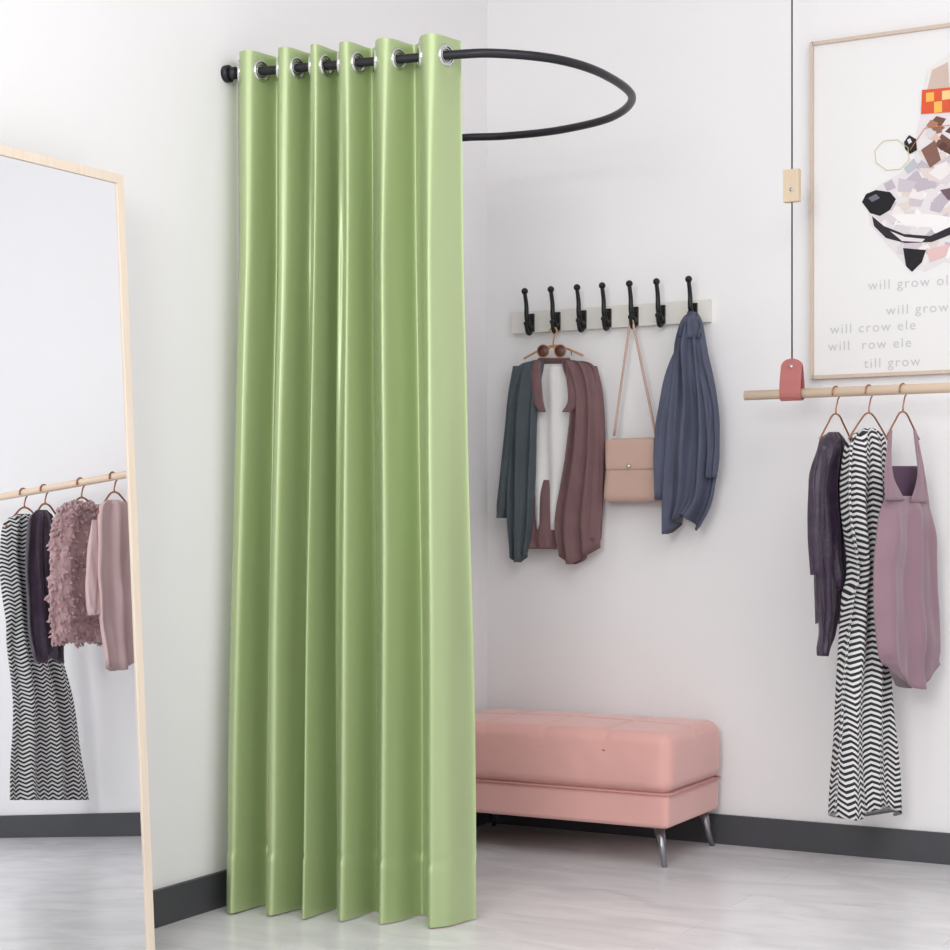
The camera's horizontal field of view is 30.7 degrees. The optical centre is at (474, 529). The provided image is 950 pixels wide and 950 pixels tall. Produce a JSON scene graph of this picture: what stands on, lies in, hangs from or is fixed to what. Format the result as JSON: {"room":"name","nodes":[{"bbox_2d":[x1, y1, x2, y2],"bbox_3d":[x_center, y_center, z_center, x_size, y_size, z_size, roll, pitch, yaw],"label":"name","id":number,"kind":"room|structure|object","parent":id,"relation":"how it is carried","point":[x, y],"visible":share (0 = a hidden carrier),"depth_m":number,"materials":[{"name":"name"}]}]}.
{"room":"clothing store fitting area","nodes":[
{"label":"clothing store fitting area","id":0,"kind":"room"},
{"bbox_2d":[0,0,486,889],"bbox_3d":[-1.470,-0.580,2.828,0.150,3.000,6.350,0,0,28],"label":"wall","id":1,"kind":"structure","parent":0,"point":[136,90],"depth_m":4.12,"materials":[{"name":"paint"}]},
{"bbox_2d":[153,812,488,928],"bbox_3d":[-1.435,0.877,2.723,0.012,0.086,6.200,0,0,28],"label":"baseboard","id":2,"kind":"structure","parent":1,"relation":"attached to","point":[183,900],"depth_m":4.11,"materials":[{"name":"grey"}]},
{"bbox_2d":[221,48,635,141],"bbox_3d":[-0.030,-1.120,4.459,0.829,0.042,0.963,0,0,28],"label":"rail","id":3,"kind":"object","parent":1,"relation":"attached to","point":[228,73],"depth_m":4.21,"materials":[{"name":"black metal"}]},
{"bbox_2d":[226,34,476,927],"bbox_3d":[-0.316,-0.124,4.131,0.637,2.081,0.160,0,0,17],"label":"curtain","id":4,"kind":"object","parent":3,"relation":"hanging from","point":[352,757],"visible":1,"depth_m":4.13,"materials":[{"name":"green fabric"}]},
{"bbox_2d":[154,823,949,949],"bbox_3d":[0.683,0.970,1.659,5.050,0.100,6.350,0,0,28],"label":"floor","id":5,"kind":"structure","parent":0,"point":[537,888],"depth_m":4.22,"materials":[{"name":"grey wood"}]},
{"bbox_2d":[0,144,154,949],"bbox_3d":[-0.917,0.078,3.407,0.114,1.686,0.720,0,0,31],"label":"floor mirror","id":6,"kind":"object","parent":5,"relation":"on","point":[76,861],"visible":1,"depth_m":3.53,"materials":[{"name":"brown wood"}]},
{"bbox_2d":[475,708,720,866],"bbox_3d":[0.288,0.733,5.051,0.768,0.379,0.415,0,0,28],"label":"upholstered bench","id":7,"kind":"object","parent":5,"relation":"on","point":[658,773],"visible":0.78,"depth_m":4.85,"materials":[{"name":"pink fabric"}]},
{"bbox_2d":[487,0,949,832],"bbox_3d":[2.228,-0.580,4.348,4.900,3.000,0.150,0,0,28],"label":"wall","id":8,"kind":"structure","parent":0,"point":[715,622],"depth_m":5.12,"materials":[{"name":"paint"}]},
{"bbox_2d":[512,276,711,335],"bbox_3d":[0.391,-0.671,5.211,0.652,0.144,0.083,0,0,28],"label":"coat rack","id":9,"kind":"object","parent":8,"relation":"attached to","point":[659,314],"visible":0.96,"depth_m":5.21,"materials":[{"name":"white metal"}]},
{"bbox_2d":[524,327,583,358],"bbox_3d":[0.239,-0.573,5.278,0.203,0.096,0.007,0,0,28],"label":"clothes hanger","id":10,"kind":"object","parent":9,"relation":"hanging from","point":[553,344],"visible":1,"depth_m":5.27,"materials":[{"name":"brown wood"}]},
{"bbox_2d":[496,358,604,563],"bbox_3d":[0.223,-0.213,5.282,0.369,0.634,0.076,0,0,28],"label":"cardigan","id":11,"kind":"object","parent":10,"relation":"hanging from","point":[551,488],"visible":1,"depth_m":5.27,"materials":[{"name":"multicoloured fabric"}]},
{"bbox_2d":[537,344,571,357],"bbox_3d":[0.240,-0.543,5.262,0.102,0.043,0.048,0,0,28],"label":"sunglasses","id":12,"kind":"object","parent":10,"relation":"hanging from","point":[542,350],"visible":1,"depth_m":5.24,"materials":[{"name":"orange metal"}]},
{"bbox_2d":[604,320,660,501],"bbox_3d":[0.469,-0.355,5.141,0.185,0.543,0.071,0,0,28],"label":"handbag","id":13,"kind":"object","parent":9,"relation":"hanging from","point":[629,476],"visible":0.88,"depth_m":5.13,"materials":[{"name":"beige leather"}]},
{"bbox_2d":[653,311,719,533],"bbox_3d":[0.620,-0.311,5.032,0.200,0.647,0.128,0,0,28],"label":"shirt","id":14,"kind":"object","parent":9,"relation":"hanging from","point":[686,456],"visible":1,"depth_m":5.01,"materials":[{"name":"blue fabric"}]},
{"bbox_2d":[489,813,949,864],"bbox_3d":[2.194,0.877,4.274,4.888,0.086,0.012,0,0,28],"label":"baseboard","id":15,"kind":"structure","parent":8,"relation":"attached to","point":[760,832],"depth_m":4.96,"materials":[{"name":"grey"}]},
{"bbox_2d":[810,23,949,379],"bbox_3d":[1.185,-0.910,4.814,0.514,0.960,0.023,0,0,28],"label":"poster","id":16,"kind":"object","parent":8,"relation":"attached to","point":[880,102],"visible":1,"depth_m":4.84,"materials":[{"name":"white paper"}]},
{"bbox_3d":[0.683,-2.130,1.659,5.050,0.100,6.350,0,0,28],"label":"ceiling","id":17,"kind":"structure","parent":0,"visible":0},
{"bbox_2d":[743,0,949,400],"bbox_3d":[1.984,-1.216,4.122,2.813,1.727,0.060,0,0,28],"label":"clothes rack","id":18,"kind":"object","parent":17,"relation":"hanging from","point":[791,383],"visible":1,"depth_m":4.71,"materials":[{"name":"beige wood"}]},
{"bbox_2d":[807,432,845,655],"bbox_3d":[0.941,0.036,4.630,0.070,0.601,0.215,0,0,41],"label":"blouse","id":19,"kind":"object","parent":18,"relation":"hanging from","point":[826,543],"visible":0.92,"depth_m":4.60,"materials":[{"name":"purple fabric"}]},
{"bbox_2d":[819,385,849,439],"bbox_3d":[0.974,-0.315,4.670,0.046,0.149,0.158,0,0,28],"label":"clothes hanger","id":20,"kind":"object","parent":18,"relation":"hanging from","point":[835,413],"depth_m":4.67,"materials":[{"name":"brown metal"}]},
{"bbox_2d":[828,428,901,820],"bbox_3d":[1.048,0.256,4.617,0.343,1.060,0.084,0,0,-43],"label":"striped dress","id":21,"kind":"object","parent":18,"relation":"hanging from","point":[865,774],"visible":0.84,"depth_m":4.57,"materials":[{"name":"fabric"}]},
{"bbox_2d":[848,384,887,439],"bbox_3d":[1.054,-0.315,4.627,0.057,0.149,0.196,0,0,28],"label":"clothes hanger","id":22,"kind":"object","parent":18,"relation":"hanging from","point":[868,412],"depth_m":4.63,"materials":[{"name":"brown metal"}]},
{"bbox_2d":[886,383,919,439],"bbox_3d":[1.134,-0.315,4.583,0.049,0.149,0.168,0,0,28],"label":"clothes hanger","id":23,"kind":"object","parent":18,"relation":"hanging from","point":[902,411],"depth_m":4.58,"materials":[{"name":"brown metal"}]},
{"bbox_2d":[873,430,940,688],"bbox_3d":[1.153,0.079,4.599,0.306,0.690,0.078,0,0,-44],"label":"dress","id":24,"kind":"object","parent":18,"relation":"hanging from","point":[905,578],"visible":1,"depth_m":4.58,"materials":[{"name":"purple"}]}
]}

